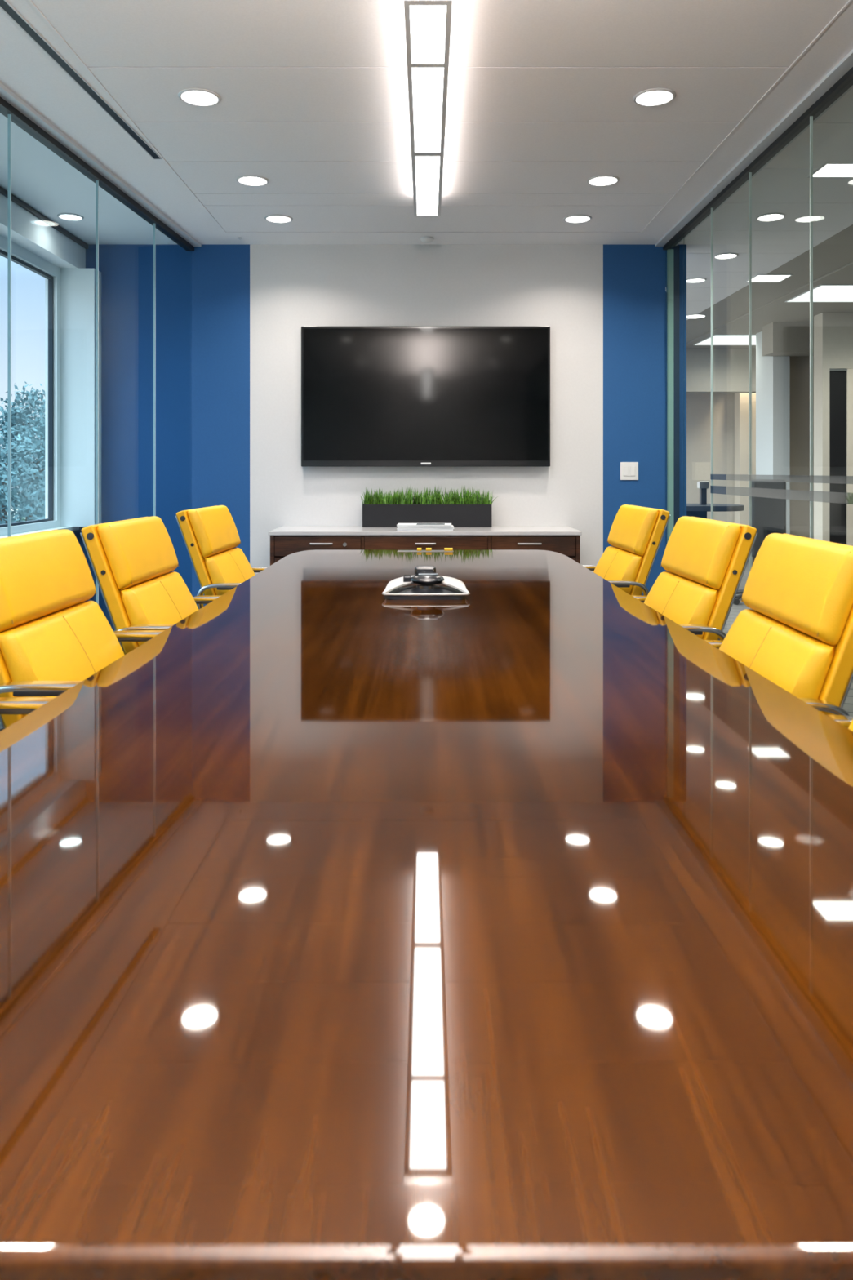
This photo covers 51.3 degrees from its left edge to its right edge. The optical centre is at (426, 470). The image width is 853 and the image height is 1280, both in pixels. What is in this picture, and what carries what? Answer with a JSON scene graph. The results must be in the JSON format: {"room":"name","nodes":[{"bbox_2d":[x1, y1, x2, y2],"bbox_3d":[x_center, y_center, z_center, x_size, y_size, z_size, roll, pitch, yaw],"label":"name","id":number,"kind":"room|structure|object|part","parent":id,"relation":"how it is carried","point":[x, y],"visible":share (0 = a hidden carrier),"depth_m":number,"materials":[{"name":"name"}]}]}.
{"room":"conference room","nodes":[
{"label":"conference room","id":0,"kind":"room"},
{"bbox_2d":[0,186,101,537],"bbox_3d":[-2.465,-0.255,1.775,0.430,2.719,8.750,0,0,0],"label":"wall","id":1,"kind":"structure","parent":0,"point":[31,230],"depth_m":6.02,"materials":[{"name":"paint"}]},
{"bbox_2d":[0,235,60,535],"bbox_3d":[-2.520,-0.495,5.125,0.080,1.750,1.790,0,0,0],"label":"window","id":2,"kind":"structure","parent":1,"relation":"in","point":[20,255],"depth_m":5.96,"materials":[{"name":"paint"}]},
{"bbox_3d":[-2.540,0.395,1.775,0.280,0.030,8.750,0,0,0],"label":"window sill","id":3,"kind":"part","parent":1,"relation":"part of","materials":[{"name":"paint"}]},
{"bbox_2d":[0,82,201,731],"bbox_3d":[-1.897,-0.231,1.780,0.132,2.671,8.738,0,0,4],"label":"wall","id":4,"kind":"structure","parent":0,"point":[16,111],"depth_m":4.50,"materials":[{"name":"clear glass"}]},
{"bbox_3d":[-1.897,-1.556,1.780,0.130,0.021,8.738,0,0,4],"label":"head trim","id":5,"kind":"part","parent":4,"relation":"part of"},
{"bbox_2d":[73,244,686,630],"bbox_3d":[-0.400,-0.280,6.220,4.400,2.769,0.140,0,0,0],"label":"wall","id":6,"kind":"structure","parent":0,"point":[559,287],"depth_m":6.15,"materials":[{"name":"white paint"}]},
{"bbox_2d":[301,326,550,466],"bbox_3d":[-0.006,-0.507,6.114,1.706,0.961,0.072,0,0,0],"label":"television","id":7,"kind":"object","parent":6,"relation":"attached to","point":[371,396],"visible":1,"depth_m":6.08,"materials":[{"name":"black"}]},
{"bbox_2d":[620,462,638,479],"bbox_3d":[1.403,0.004,6.145,0.124,0.124,0.010,0,0,0],"label":"light switch","id":8,"kind":"object","parent":6,"relation":"attached to","point":[628,470],"visible":1,"depth_m":6.14,"materials":[{"name":"white plastic"}]},
{"bbox_2d":[0,0,852,348],"bbox_3d":[2.300,-1.618,5.200,9.800,0.132,15.600,0,0,0],"label":"ceiling","id":9,"kind":"structure","parent":0,"point":[313,104],"depth_m":4.05,"materials":[{"name":"paint"}]},
{"bbox_2d":[57,213,84,221],"bbox_3d":[-2.191,-1.560,5.470,0.154,0.007,0.154,0,0,0],"label":"recessed light","id":10,"kind":"object","parent":9,"relation":"in","point":[67,216],"visible":1,"depth_m":5.46,"materials":[{"name":"grey plastic"}]},
{"bbox_2d":[0,0,161,159],"bbox_3d":[-1.505,-1.562,1.156,0.043,0.004,6.605,0,0,3],"label":"ceiling vent","id":11,"kind":"object","parent":9,"relation":"in","point":[5,6],"visible":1,"depth_m":3.49,"materials":[{"name":"black metal"}]},
{"bbox_2d":[177,88,221,106],"bbox_3d":[-0.949,-1.560,3.718,0.174,0.007,0.174,0,0,0],"label":"recessed light","id":12,"kind":"object","parent":9,"relation":"in","point":[193,96],"visible":1,"depth_m":3.71,"materials":[{"name":"grey plastic"}]},
{"bbox_2d":[235,174,269,186],"bbox_3d":[-0.936,-1.560,4.785,0.174,0.007,0.174,0,0,0],"label":"recessed light","id":13,"kind":"object","parent":9,"relation":"in","point":[246,180],"visible":1,"depth_m":4.78,"materials":[{"name":"grey plastic"}]},
{"bbox_2d":[264,214,293,222],"bbox_3d":[-0.916,-1.560,5.510,0.174,0.007,0.174,0,0,0],"label":"recessed light","id":14,"kind":"object","parent":9,"relation":"in","point":[271,218],"visible":1,"depth_m":5.50,"materials":[{"name":"grey plastic"}]},
{"bbox_2d":[420,236,433,243],"bbox_3d":[0.004,-1.548,5.980,0.090,0.030,0.090,0,0,0],"label":"smoke detector","id":15,"kind":"object","parent":9,"relation":"attached to","point":[424,239],"visible":1,"depth_m":5.95,"materials":[{"name":"white plastic"}]},
{"bbox_2d":[404,0,452,216],"bbox_3d":[0.005,-1.510,3.923,0.150,0.106,2.339,0,0,0],"label":"linear light","id":16,"kind":"object","parent":9,"relation":"attached to","point":[428,23],"visible":1,"depth_m":3.43,"materials":[{"name":"white plastic"}]},
{"bbox_2d":[415,156,439,214],"bbox_3d":[0.005,-1.468,4.596,0.114,0.015,0.948,0,0,0],"label":"diffuser","id":17,"kind":"object","parent":16,"relation":"attached to","point":[427,168],"depth_m":4.56,"materials":[{"name":"white plastic"}]},
{"bbox_2d":[412,67,443,151],"bbox_3d":[0.005,-1.468,3.642,0.114,0.015,0.856,0,0,0],"label":"diffuser","id":18,"kind":"object","parent":16,"relation":"attached to","point":[427,82],"depth_m":3.60,"materials":[{"name":"white plastic"}]},
{"bbox_2d":[409,5,446,62],"bbox_3d":[0.005,-1.468,2.990,0.114,0.015,0.391,0,0,0],"label":"diffuser","id":19,"kind":"object","parent":16,"relation":"attached to","point":[428,24],"depth_m":2.98,"materials":[{"name":"white plastic"}]},
{"bbox_2d":[563,214,591,222],"bbox_3d":[0.937,-1.560,5.510,0.174,0.007,0.174,0,0,0],"label":"recessed light","id":20,"kind":"object","parent":9,"relation":"in","point":[573,218],"visible":1,"depth_m":5.50,"materials":[{"name":"grey plastic"}]},
{"bbox_2d":[586,174,619,186],"bbox_3d":[0.951,-1.560,4.785,0.174,0.007,0.174,0,0,0],"label":"recessed light","id":21,"kind":"object","parent":9,"relation":"in","point":[602,180],"visible":1,"depth_m":4.78,"materials":[{"name":"grey plastic"}]},
{"bbox_2d":[633,88,675,106],"bbox_3d":[0.953,-1.560,3.718,0.174,0.007,0.174,0,0,0],"label":"recessed light","id":22,"kind":"object","parent":9,"relation":"in","point":[653,96],"visible":1,"depth_m":3.71,"materials":[{"name":"grey plastic"}]},
{"bbox_2d":[686,314,706,318],"bbox_3d":[2.717,-1.560,9.000,0.224,0.007,0.224,0,0,0],"label":"recessed light","id":23,"kind":"object","parent":9,"relation":"in","point":[691,316],"visible":0.79,"depth_m":8.99,"materials":[{"name":"grey plastic"}]},
{"bbox_2d":[686,277,706,283],"bbox_3d":[2.207,-1.560,7.296,0.174,0.007,0.174,0,0,0],"label":"recessed light","id":24,"kind":"object","parent":9,"relation":"in","point":[695,280],"visible":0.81,"depth_m":7.29,"materials":[{"name":"grey plastic"}]},
{"bbox_2d":[693,334,755,345],"bbox_3d":[3.750,-1.548,10.550,0.920,0.007,0.820,0,0,0],"label":"recessed light","id":25,"kind":"object","parent":9,"relation":"in","point":[718,340],"visible":0.59,"depth_m":10.60,"materials":[{"name":"grey plastic"}]},
{"bbox_2d":[713,253,738,259],"bbox_3d":[2.178,-1.560,6.466,0.174,0.007,0.174,0,0,0],"label":"recessed light","id":26,"kind":"object","parent":9,"relation":"in","point":[723,255],"visible":0.99,"depth_m":6.46,"materials":[{"name":"grey plastic"}]},
{"bbox_2d":[745,274,792,282],"bbox_3d":[2.777,-1.560,7.214,0.281,0.007,0.270,0,0,0],"label":"recessed light","id":27,"kind":"object","parent":9,"relation":"in","point":[758,277],"visible":0.99,"depth_m":7.19,"materials":[{"name":"grey plastic"}]},
{"bbox_2d":[755,213,786,222],"bbox_3d":[2.122,-1.560,5.476,0.174,0.007,0.174,0,0,0],"label":"recessed light","id":28,"kind":"object","parent":9,"relation":"in","point":[769,216],"visible":1,"depth_m":5.47,"materials":[{"name":"grey plastic"}]},
{"bbox_2d":[762,321,799,355],"bbox_3d":[3.764,-1.395,9.450,0.273,0.319,0.300,0,0,0],"label":"trim","id":29,"kind":"structure","parent":9,"relation":"attached to","point":[779,338],"depth_m":9.30,"materials":[{"name":"beige paint"}]},
{"bbox_2d":[790,321,813,355],"bbox_3d":[5.550,-1.395,9.450,3.300,0.319,0.300,0,0,0],"label":"trim","id":30,"kind":"structure","parent":9,"relation":"attached to","point":[804,326],"depth_m":9.30,"materials":[{"name":"beige paint"}]},
{"bbox_2d":[785,284,852,302],"bbox_3d":[4.100,-1.548,7.785,1.620,0.007,0.750,0,0,0],"label":"recessed light","id":31,"kind":"object","parent":9,"relation":"in","point":[823,292],"visible":1,"depth_m":7.80,"materials":[{"name":"grey plastic"}]},
{"bbox_2d":[807,162,852,177],"bbox_3d":[2.195,-1.560,4.615,0.340,0.007,0.216,0,0,0],"label":"recessed light","id":32,"kind":"object","parent":9,"relation":"in","point":[828,170],"visible":0.89,"depth_m":4.62,"materials":[{"name":"grey plastic"}]},
{"bbox_2d":[813,164,852,176],"bbox_3d":[2.195,-1.560,4.615,0.320,0.005,0.196,0,0,0],"label":"diffuser","id":33,"kind":"object","parent":32,"relation":"attached to","point":[825,170],"depth_m":4.62,"materials":[{"name":"white plastic"}]},
{"bbox_2d":[0,556,852,724],"bbox_3d":[2.300,1.155,5.200,9.800,0.100,15.600,0,0,0],"label":"floor","id":34,"kind":"structure","parent":0,"point":[735,610],"depth_m":6.72,"materials":[{"name":"carpet"}]},
{"bbox_2d":[0,528,164,728],"bbox_3d":[-0.568,0.624,1.990,0.774,0.961,0.603,0,0,1],"label":"office chair","id":35,"kind":"object","parent":34,"relation":"on","point":[52,639],"visible":0.36,"depth_m":1.91,"materials":[{"name":"yellow leather"}]},
{"bbox_2d":[0,697,55,714],"bbox_3d":[-0.562,0.624,1.320,0.774,0.961,0.603,0,0,1],"label":"office chair","id":36,"kind":"object","parent":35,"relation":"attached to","point":[8,705],"visible":0.04,"depth_m":1.57,"materials":[{"name":"yellow leather"}]},
{"bbox_3d":[-0.645,0.560,1.709,0.437,0.305,0.038,0,0,1],"label":"armrest","id":37,"kind":"part","parent":35,"relation":"part of","materials":[{"name":"silver metal"}]},
{"bbox_3d":[-0.636,0.560,2.253,0.437,0.305,0.038,0,0,1],"label":"armrest","id":38,"kind":"part","parent":35,"relation":"part of","materials":[{"name":"silver metal"}]},
{"bbox_2d":[80,515,220,654],"bbox_3d":[-0.539,0.624,2.620,0.774,0.961,0.603,0,0,1],"label":"office chair","id":39,"kind":"object","parent":34,"relation":"on","point":[132,561],"visible":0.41,"depth_m":2.45,"materials":[{"name":"yellow leather"}]},
{"bbox_3d":[-0.617,0.560,2.339,0.437,0.305,0.038,0,0,1],"label":"armrest","id":40,"kind":"part","parent":39,"relation":"part of","materials":[{"name":"silver metal"}]},
{"bbox_3d":[-0.608,0.560,2.883,0.437,0.305,0.038,0,0,1],"label":"armrest","id":41,"kind":"part","parent":39,"relation":"part of","materials":[{"name":"silver metal"}]},
{"bbox_2d":[175,505,268,609],"bbox_3d":[-0.530,0.624,3.499,0.774,0.961,0.603,0,0,2],"label":"office chair","id":42,"kind":"object","parent":34,"relation":"on","point":[210,535],"visible":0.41,"depth_m":3.30,"materials":[{"name":"yellow leather"}]},
{"bbox_3d":[-0.613,0.560,3.220,0.437,0.305,0.038,0,0,2],"label":"armrest","id":43,"kind":"part","parent":42,"relation":"part of","materials":[{"name":"silver metal"}]},
{"bbox_3d":[-0.594,0.560,3.763,0.437,0.305,0.038,0,0,2],"label":"armrest","id":44,"kind":"part","parent":42,"relation":"part of","materials":[{"name":"silver metal"}]},
{"bbox_2d":[268,525,582,565],"bbox_3d":[-0.009,0.744,5.863,1.972,0.722,0.570,0,0,0],"label":"credenza","id":45,"kind":"object","parent":34,"relation":"on","point":[285,540],"visible":0.3,"depth_m":5.61,"materials":[{"name":"brown laminate"}]},
{"bbox_3d":[-0.686,0.659,5.613,0.543,0.222,0.018,0,0,0],"label":"drawer","id":46,"kind":"part","parent":45,"relation":"part of","materials":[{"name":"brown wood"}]},
{"bbox_3d":[-0.686,0.478,5.613,0.543,0.123,0.018,0,0,0],"label":"drawer","id":47,"kind":"part","parent":45,"relation":"part of","materials":[{"name":"brown wood"}]},
{"bbox_3d":[-0.661,0.460,5.591,0.144,0.012,0.026,0,0,0],"label":"handle","id":48,"kind":"part","parent":45,"relation":"part of","materials":[{"name":"silver metal"}]},
{"bbox_2d":[396,527,453,530],"bbox_3d":[-0.009,0.376,5.730,0.358,0.012,0.216,0,0,0],"label":"magazine","id":49,"kind":"object","parent":45,"relation":"on","point":[397,527],"visible":0.52,"depth_m":5.62,"materials":[{"name":"white paper"}]},
{"bbox_2d":[397,524,453,528],"bbox_3d":[-0.005,0.364,5.730,0.358,0.012,0.216,0,0,-1],"label":"magazine","id":50,"kind":"object","parent":49,"relation":"on","point":[452,526],"visible":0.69,"depth_m":5.62,"materials":[{"name":"white paper"}]},
{"bbox_2d":[396,523,451,527],"bbox_3d":[-0.013,0.351,5.730,0.348,0.012,0.216,0,0,2],"label":"magazine","id":51,"kind":"object","parent":50,"relation":"on","point":[399,525],"visible":1,"depth_m":5.63,"materials":[{"name":"white paper"}]},
{"bbox_2d":[416,523,444,524],"bbox_3d":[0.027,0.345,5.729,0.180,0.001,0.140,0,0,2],"label":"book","id":52,"kind":"object","parent":51,"relation":"on","point":[416,523],"depth_m":5.72,"materials":[{"name":"white paper"}]},
{"bbox_3d":[-0.007,0.460,5.591,0.132,0.012,0.026,0,0,0],"label":"handle","id":53,"kind":"part","parent":45,"relation":"part of","materials":[{"name":"silver metal"}]},
{"bbox_2d":[268,525,582,535],"bbox_3d":[-0.009,0.395,5.867,1.972,0.024,0.563,0,0,0],"label":"countertop","id":54,"kind":"structure","parent":45,"relation":"on","point":[284,530],"depth_m":5.63,"materials":[{"name":"white stone"}]},
{"bbox_3d":[-0.002,0.478,5.613,0.778,0.123,0.018,0,0,0],"label":"drawer","id":55,"kind":"part","parent":45,"relation":"part of","materials":[{"name":"brown wood"}]},
{"bbox_2d":[356,486,497,527],"bbox_3d":[0.002,0.238,6.055,0.983,0.289,0.160,0,0,0],"label":"grass planter","id":56,"kind":"object","parent":45,"relation":"on","point":[379,510],"visible":1,"depth_m":5.99,"materials":[{"name":"plant"}]},
{"bbox_3d":[0.647,0.460,5.591,0.152,0.012,0.026,0,0,0],"label":"handle","id":57,"kind":"part","parent":45,"relation":"part of","materials":[{"name":"silver metal"}]},
{"bbox_3d":[0.676,0.478,5.613,0.529,0.123,0.018,0,0,0],"label":"drawer","id":58,"kind":"part","parent":45,"relation":"part of","materials":[{"name":"brown wood"}]},
{"bbox_2d":[0,550,852,1279],"bbox_3d":[0.000,0.735,2.256,1.200,0.740,3.687,0,0,0],"label":"conference table","id":59,"kind":"object","parent":34,"relation":"on","point":[504,931],"visible":0.95,"depth_m":0.69,"materials":[{"name":"brown wood"}]},
{"bbox_2d":[397,550,453,551],"bbox_3d":[-0.005,0.364,4.025,0.252,0.001,0.070,0,0,0],"label":"glass tray","id":60,"kind":"object","parent":59,"relation":"on","point":[397,550],"visible":0.82,"depth_m":3.99,"materials":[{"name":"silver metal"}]},
{"bbox_2d":[444,547,453,551],"bbox_3d":[0.100,0.356,4.018,0.038,0.012,0.025,0,0,0],"label":"block","id":61,"kind":"object","parent":60,"relation":"on","point":[445,548],"visible":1,"depth_m":4.00,"materials":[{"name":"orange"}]},
{"bbox_2d":[382,565,470,599],"bbox_3d":[-0.002,0.326,2.595,0.250,0.079,0.188,0,0,0],"label":"phone","id":62,"kind":"object","parent":59,"relation":"on","point":[426,576],"visible":1,"depth_m":2.55,"materials":[{"name":"silver metal"}]},
{"bbox_2d":[389,585,462,593],"bbox_3d":[-0.002,0.344,2.562,0.224,0.016,0.100,0,0,0],"label":"speaker grille","id":63,"kind":"object","parent":62,"relation":"attached to","point":[415,588],"depth_m":2.55,"materials":[{"name":"silver"}]},
{"bbox_2d":[582,504,671,595],"bbox_3d":[0.524,0.624,3.548,0.774,0.961,0.603,0,0,-2],"label":"office chair","id":64,"kind":"object","parent":34,"relation":"on","point":[636,534],"visible":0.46,"depth_m":3.37,"materials":[{"name":"yellow leather"}]},
{"bbox_3d":[0.587,0.560,3.833,0.437,0.305,0.038,0,0,-2],"label":"armrest","id":65,"kind":"part","parent":64,"relation":"part of","materials":[{"name":"silver metal"}]},
{"bbox_3d":[0.606,0.560,3.289,0.437,0.305,0.038,0,0,-2],"label":"armrest","id":66,"kind":"part","parent":64,"relation":"part of","materials":[{"name":"silver metal"}]},
{"bbox_2d":[631,515,758,640],"bbox_3d":[0.500,0.624,2.601,0.774,0.961,0.603,0,0,-2],"label":"office chair","id":67,"kind":"object","parent":34,"relation":"on","point":[706,560],"visible":0.33,"depth_m":2.44,"materials":[{"name":"yellow leather"}]},
{"bbox_3d":[0.566,0.560,2.885,0.437,0.305,0.038,0,0,-2],"label":"armrest","id":68,"kind":"part","parent":67,"relation":"part of","materials":[{"name":"silver metal"}]},
{"bbox_3d":[0.580,0.560,2.342,0.437,0.305,0.038,0,0,-2],"label":"armrest","id":69,"kind":"part","parent":67,"relation":"part of","materials":[{"name":"silver metal"}]},
{"bbox_2d":[686,503,743,518],"bbox_3d":[2.447,0.710,8.200,0.930,0.790,0.560,0,0,0],"label":"desk","id":70,"kind":"object","parent":34,"relation":"on","point":[698,510],"visible":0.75,"depth_m":7.96,"materials":[{"name":"grey laminate"}]},
{"bbox_3d":[2.307,0.735,8.200,0.550,0.740,0.040,0,0,0],"label":"panel","id":71,"kind":"part","parent":70,"relation":"part of","materials":[{"name":"black fabric"}]},
{"bbox_2d":[697,481,709,505],"bbox_3d":[2.537,0.207,8.150,0.090,0.215,0.080,0,0,0],"label":"monitor arm","id":72,"kind":"object","parent":70,"relation":"on","point":[703,486],"visible":1,"depth_m":8.12,"materials":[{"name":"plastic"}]},
{"bbox_3d":[2.537,0.220,8.150,0.050,0.190,0.060,0,0,0],"label":"post","id":73,"kind":"part","parent":72,"relation":"part of","materials":[{"name":"black plastic"}]},
{"bbox_2d":[733,479,786,604],"bbox_3d":[2.806,0.590,7.496,0.562,1.035,0.591,0,0,0],"label":"chair","id":74,"kind":"object","parent":34,"relation":"on","point":[768,513],"visible":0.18,"depth_m":7.20,"materials":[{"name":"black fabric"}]},
{"bbox_3d":[2.666,1.035,7.418,0.285,0.076,0.036,0,0,-36],"label":"leg","id":75,"kind":"part","parent":74,"relation":"part of","materials":[{"name":"silver metal"}]},
{"bbox_3d":[2.666,1.035,7.582,0.285,0.076,0.036,0,0,36],"label":"leg","id":76,"kind":"part","parent":74,"relation":"part of","materials":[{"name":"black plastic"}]},
{"bbox_3d":[2.780,0.389,7.240,0.290,0.633,0.080,0,0,0],"label":"backrest","id":77,"kind":"part","parent":74,"relation":"part of","materials":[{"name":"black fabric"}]},
{"bbox_2d":[704,533,852,716],"bbox_3d":[0.473,0.624,1.848,0.774,0.961,0.603,0,0,2],"label":"office chair","id":78,"kind":"object","parent":34,"relation":"on","point":[797,634],"visible":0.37,"depth_m":1.72,"materials":[{"name":"yellow leather"}]},
{"bbox_3d":[0.554,0.560,2.128,0.437,0.305,0.038,0,0,2],"label":"armrest","id":79,"kind":"part","parent":78,"relation":"part of","materials":[{"name":"silver metal"}]},
{"bbox_3d":[0.539,0.560,1.585,0.437,0.305,0.038,0,0,2],"label":"armrest","id":80,"kind":"part","parent":78,"relation":"part of","materials":[{"name":"silver metal"}]},
{"bbox_2d":[826,714,852,731],"bbox_3d":[0.468,0.624,1.189,0.774,0.961,0.603,0,0,0],"label":"office chair","id":81,"kind":"object","parent":34,"relation":"on","point":[846,721],"visible":0.02,"depth_m":1.46,"materials":[{"name":"yellow leather"}]},
{"bbox_2d":[686,392,734,523],"bbox_3d":[4.500,-0.230,12.060,5.400,2.669,0.120,0,0,0],"label":"wall","id":82,"kind":"structure","parent":0,"point":[698,404],"depth_m":12.00,"materials":[{"name":"beige paint"}]},
{"bbox_2d":[686,348,755,392],"bbox_3d":[3.400,-1.283,11.400,3.200,0.560,0.200,0,0,0],"label":"wall","id":83,"kind":"structure","parent":0,"point":[731,366],"depth_m":11.30,"materials":[{"name":"beige paint"}]},
{"bbox_2d":[734,392,755,525],"bbox_3d":[4.292,-0.229,11.850,0.301,2.667,0.200,0,0,0],"label":"wall column","id":84,"kind":"structure","parent":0,"point":[741,399],"depth_m":11.75,"materials":[{"name":"beige paint"}]},
{"bbox_2d":[655,48,852,609],"bbox_3d":[1.663,-0.230,1.775,0.163,2.669,8.750,0,0,0],"label":"wall","id":85,"kind":"structure","parent":0,"point":[838,82],"depth_m":4.54,"materials":[{"name":"clear glass"}]},
{"bbox_3d":[1.724,-0.240,6.138,0.041,2.619,0.019,0,0,0],"label":"post","id":86,"kind":"part","parent":85,"relation":"part of","materials":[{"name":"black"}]},
{"bbox_3d":[1.655,-1.557,1.775,0.145,0.014,8.750,0,0,0],"label":"head trim","id":87,"kind":"part","parent":85,"relation":"part of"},
{"bbox_2d":[755,331,790,533],"bbox_3d":[3.834,-0.225,9.850,0.181,2.659,0.500,0,0,0],"label":"wall pillar","id":88,"kind":"structure","parent":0,"point":[772,372],"depth_m":9.62,"materials":[{"name":"paint"}]},
{"bbox_2d":[790,355,813,538],"bbox_3d":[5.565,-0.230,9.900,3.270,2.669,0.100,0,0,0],"label":"door","id":89,"kind":"structure","parent":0,"point":[799,365],"depth_m":9.85,"materials":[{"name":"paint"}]},
{"bbox_2d":[813,312,852,542],"bbox_3d":[5.550,-0.230,8.850,3.300,2.669,0.200,0,0,0],"label":"wall","id":90,"kind":"structure","parent":0,"point":[833,331],"depth_m":8.75,"materials":[{"name":"beige paint"}]},
{"bbox_2d":[830,368,852,546],"bbox_3d":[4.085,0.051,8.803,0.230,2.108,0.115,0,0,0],"label":"door","id":91,"kind":"structure","parent":90,"relation":"in","point":[841,380],"depth_m":8.76,"materials":[{"name":"black"}]},
{"label":"outside","id":92,"kind":"structure","parent":0,"visible":0},
{"bbox_3d":[-61.600,6.205,50.000,116.800,0.200,220.000,0,0,0],"label":"ground","id":93,"kind":"structure","parent":92,"visible":0},
{"bbox_2d":[0,426,44,524],"bbox_3d":[-12.153,2.398,26.006,3.906,7.414,3.898,0,0,0],"label":"tree","id":94,"kind":"object","parent":93,"relation":"on","point":[26,470],"visible":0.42,"depth_m":25.71,"materials":[{"name":"green plant"}]},
{"bbox_2d":[0,381,44,522],"bbox_3d":[-13.346,1.526,29.991,3.744,9.157,3.428,0,0,-38],"label":"tree","id":95,"kind":"object","parent":93,"relation":"on","point":[19,415],"visible":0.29,"depth_m":29.52,"materials":[{"name":"green plant"}]},
{"bbox_2d":[11,502,44,521],"bbox_3d":[-19.320,3.563,44.032,4.136,5.084,4.154,0,0,-34],"label":"tree","id":96,"kind":"object","parent":93,"relation":"on","point":[23,517],"visible":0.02,"depth_m":43.55,"materials":[{"name":"green plant"}]},
{"bbox_2d":[24,402,44,519],"bbox_3d":[-15.564,1.432,37.109,2.786,9.345,3.160,0,0,-43],"label":"tree","id":97,"kind":"object","parent":93,"relation":"on","point":[43,406],"visible":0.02,"depth_m":36.53,"materials":[{"name":"green plant"}]}
]}

